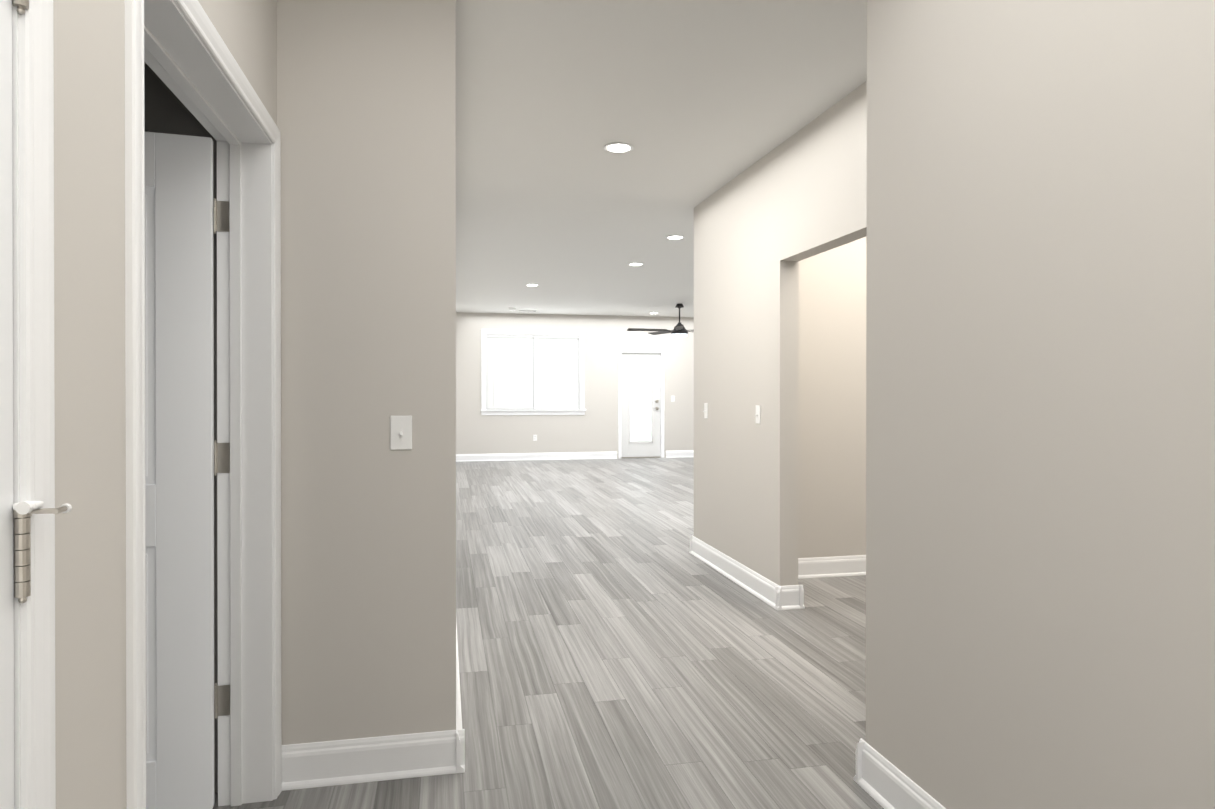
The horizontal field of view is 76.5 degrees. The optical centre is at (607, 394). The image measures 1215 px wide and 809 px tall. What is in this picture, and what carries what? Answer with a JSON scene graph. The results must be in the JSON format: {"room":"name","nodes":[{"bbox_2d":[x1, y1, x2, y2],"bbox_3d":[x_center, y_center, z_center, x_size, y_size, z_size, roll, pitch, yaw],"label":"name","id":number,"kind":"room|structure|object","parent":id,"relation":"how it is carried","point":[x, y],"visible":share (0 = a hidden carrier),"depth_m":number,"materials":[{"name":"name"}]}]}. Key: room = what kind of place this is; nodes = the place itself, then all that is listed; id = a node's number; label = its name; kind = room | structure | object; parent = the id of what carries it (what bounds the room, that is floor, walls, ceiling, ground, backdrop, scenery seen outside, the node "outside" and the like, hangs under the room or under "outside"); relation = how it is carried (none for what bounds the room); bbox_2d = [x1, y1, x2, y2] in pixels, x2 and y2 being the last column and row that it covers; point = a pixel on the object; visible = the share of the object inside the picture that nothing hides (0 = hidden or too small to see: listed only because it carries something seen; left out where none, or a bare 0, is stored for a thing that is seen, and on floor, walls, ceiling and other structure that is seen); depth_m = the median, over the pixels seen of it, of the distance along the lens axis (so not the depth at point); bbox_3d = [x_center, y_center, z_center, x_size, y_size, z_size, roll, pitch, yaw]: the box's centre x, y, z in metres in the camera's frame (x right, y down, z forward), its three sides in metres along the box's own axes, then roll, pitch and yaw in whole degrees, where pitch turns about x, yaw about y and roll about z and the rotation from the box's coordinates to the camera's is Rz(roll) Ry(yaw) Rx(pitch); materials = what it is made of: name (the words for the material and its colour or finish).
{"room":"home hallway","nodes":[
{"label":"home hallway","id":0,"kind":"room"},
{"bbox_2d":[53,0,276,808],"bbox_3d":[-0.730,-0.089,0.545,0.155,2.720,3.920,0,0,-12],"label":"wall","id":1,"kind":"structure","parent":0,"point":[89,390],"depth_m":1.18,"materials":[{"name":"beige paint"}]},
{"bbox_2d":[12,0,55,808],"bbox_3d":[-0.724,0.219,0.555,0.172,2.103,0.941,0,0,-12],"label":"door frame","id":2,"kind":"structure","parent":1,"relation":"attached to","point":[33,349],"depth_m":0.99,"materials":[{"name":"white paint"}]},
{"bbox_2d":[0,0,71,808],"bbox_3d":[-0.652,0.246,0.584,0.088,2.025,0.836,0,0,-12],"label":"closed door","id":3,"kind":"structure","parent":1,"relation":"in","point":[15,566],"depth_m":0.95,"materials":[{"name":"white paint"}]},
{"bbox_2d":[145,132,229,808],"bbox_3d":[-1.671,0.240,2.177,1.103,2.025,0.177,0,0,-12],"label":"open door","id":4,"kind":"structure","parent":1,"relation":"in","point":[187,457],"depth_m":2.29,"materials":[{"name":"white paint"}]},
{"bbox_2d":[125,0,281,808],"bbox_3d":[-1.002,0.214,1.863,0.172,2.103,1.186,0,0,-12],"label":"door frame","id":5,"kind":"structure","parent":1,"relation":"attached to","point":[180,49],"depth_m":2.37,"materials":[{"name":"white paint"}]},
{"bbox_2d":[144,61,217,792],"bbox_3d":[-2.623,-0.096,2.207,2.859,2.720,0.117,0,0,-12],"label":"wall","id":6,"kind":"structure","parent":0,"point":[166,110],"depth_m":2.42,"materials":[{"name":"grey paint"}]},
{"bbox_2d":[277,0,455,744],"bbox_3d":[-2.073,-0.119,8.234,0.718,2.720,11.680,0,0,-12],"label":"wall","id":7,"kind":"structure","parent":0,"point":[366,107],"depth_m":2.54,"materials":[{"name":"beige paint"}]},
{"bbox_2d":[390,415,411,449],"bbox_3d":[-0.682,0.126,2.546,0.070,0.114,0.026,0,0,-12],"label":"hall light switch","id":8,"kind":"object","parent":7,"relation":"attached to","point":[400,432],"visible":1,"depth_m":2.55,"materials":[{"name":"white plastic"}]},
{"bbox_2d":[213,457,883,808],"bbox_3d":[-0.400,1.296,6.999,10.400,0.100,17.200,0,0,-12],"label":"floor","id":9,"kind":"structure","parent":0,"point":[620,646],"depth_m":3.58,"materials":[{"name":"grey wood"}]},
{"bbox_2d":[456,312,693,458],"bbox_3d":[-0.199,-0.144,14.672,5.854,2.720,0.140,0,0,-12],"label":"wall","id":10,"kind":"structure","parent":0,"point":[594,428],"depth_m":14.56,"materials":[{"name":"beige paint"}]},
{"bbox_2d":[480,329,585,414],"bbox_3d":[-1.383,-0.411,14.395,1.968,1.583,0.180,0,0,-12],"label":"window","id":11,"kind":"structure","parent":10,"relation":"in","point":[525,372],"depth_m":14.38,"materials":[{"name":"white glass"}]},
{"bbox_2d":[456,452,616,461],"bbox_3d":[-1.376,1.151,14.342,3.178,0.134,0.028,0,0,-12],"label":"baseboard","id":12,"kind":"structure","parent":10,"relation":"attached to","point":[550,456],"depth_m":14.35,"materials":[{"name":"white paint"}]},
{"bbox_2d":[622,353,659,456],"bbox_3d":[0.642,0.199,14.801,0.783,1.990,0.119,0,0,-12],"label":"back door","id":13,"kind":"structure","parent":10,"relation":"in","point":[640,448],"depth_m":14.81,"materials":[{"name":"white wood"}]},
{"bbox_2d":[618,349,664,458],"bbox_3d":[0.637,0.175,14.842,0.913,2.081,0.156,0,0,-12],"label":"door frame","id":14,"kind":"structure","parent":10,"relation":"attached to","point":[662,379],"depth_m":14.79,"materials":[{"name":"white paint"}]},
{"bbox_2d":[666,450,693,457],"bbox_3d":[1.827,1.148,15.021,1.433,0.134,0.028,0,0,-12],"label":"baseboard","id":15,"kind":"structure","parent":10,"relation":"attached to","point":[679,453],"depth_m":14.93,"materials":[{"name":"white paint"}]},
{"bbox_2d":[456,0,866,316],"bbox_3d":[1.246,-1.515,7.133,6.720,0.080,16.400,0,0,-12],"label":"ceiling","id":16,"kind":"structure","parent":0,"point":[694,103],"depth_m":4.18,"materials":[{"name":"white paint"}]},
{"bbox_2d":[518,310,536,311],"bbox_3d":[-1.432,-1.493,13.782,0.340,0.015,0.170,0,0,-12],"label":"ceiling vent","id":17,"kind":"object","parent":16,"relation":"in","point":[527,310],"visible":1,"depth_m":13.73,"materials":[{"name":"white metal"}]},
{"bbox_2d":[604,143,632,152],"bbox_3d":[0.066,-1.460,4.562,0.176,0.010,0.176,0,0,-12],"label":"recessed light","id":18,"kind":"object","parent":16,"relation":"in","point":[618,147],"visible":0.98,"depth_m":4.55,"materials":[{"name":"white paint"}]},
{"bbox_2d":[628,263,642,265],"bbox_3d":[0.320,-1.476,8.726,0.176,0.010,0.176,0,0,-12],"label":"recessed light","id":19,"kind":"object","parent":16,"relation":"in","point":[635,264],"visible":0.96,"depth_m":8.72,"materials":[{"name":"white paint"}]},
{"bbox_2d":[627,303,693,337],"bbox_3d":[1.121,-1.214,12.679,1.628,0.564,1.708,0,0,-12],"label":"ceiling fan","id":20,"kind":"object","parent":16,"relation":"hanging from","point":[679,330],"visible":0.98,"depth_m":12.61,"materials":[{"name":"black metal"}]},
{"bbox_2d":[666,235,684,238],"bbox_3d":[0.632,-1.470,7.207,0.176,0.010,0.176,0,0,-12],"label":"recessed light","id":21,"kind":"object","parent":16,"relation":"in","point":[675,237],"visible":0.96,"depth_m":7.19,"materials":[{"name":"white paint"}]},
{"bbox_2d":[694,205,697,537],"bbox_3d":[2.518,-0.112,6.408,3.734,2.720,0.117,0,0,-12],"label":"wall","id":22,"kind":"structure","parent":0,"point":[695,208],"depth_m":6.01,"materials":[{"name":"beige paint"}]},
{"bbox_2d":[698,81,866,585],"bbox_3d":[1.117,-0.104,4.295,0.117,2.720,3.390,0,0,-12],"label":"wall","id":23,"kind":"structure","parent":0,"point":[766,224],"depth_m":4.74,"materials":[{"name":"beige paint"}]},
{"bbox_2d":[703,403,707,417],"bbox_3d":[0.729,0.121,5.782,0.026,0.114,0.070,0,0,-12],"label":"light switch","id":24,"kind":"object","parent":23,"relation":"attached to","point":[705,411],"visible":1,"depth_m":5.78,"materials":[{"name":"white plastic"}]},
{"bbox_2d":[754,405,760,423],"bbox_3d":[0.932,0.124,4.824,0.026,0.114,0.070,0,0,-12],"label":"light switch","id":25,"kind":"object","parent":23,"relation":"attached to","point":[758,414],"visible":1,"depth_m":4.81,"materials":[{"name":"white plastic"}]},
{"bbox_2d":[798,236,866,557],"bbox_3d":[2.310,-0.108,5.543,2.734,2.720,0.117,0,0,-12],"label":"wall","id":26,"kind":"structure","parent":0,"point":[832,415],"depth_m":5.30,"materials":[{"name":"beige paint"}]},
{"bbox_2d":[798,555,865,578],"bbox_3d":[2.267,1.185,5.465,2.617,0.134,0.028,0,0,-12],"label":"baseboard","id":27,"kind":"structure","parent":26,"relation":"attached to","point":[822,567],"depth_m":5.29,"materials":[{"name":"white paint"}]},
{"bbox_2d":[866,0,1214,808],"bbox_3d":[1.551,-0.090,0.840,0.701,2.720,3.550,0,0,-12],"label":"wall","id":28,"kind":"structure","parent":0,"point":[1040,436],"depth_m":1.77,"materials":[{"name":"beige paint"}]},
{"label":"outside","id":29,"kind":"structure","parent":0,"visible":0},
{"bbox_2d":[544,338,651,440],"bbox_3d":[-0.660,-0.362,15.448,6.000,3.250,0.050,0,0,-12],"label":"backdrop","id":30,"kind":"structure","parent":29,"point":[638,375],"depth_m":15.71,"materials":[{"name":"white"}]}
]}

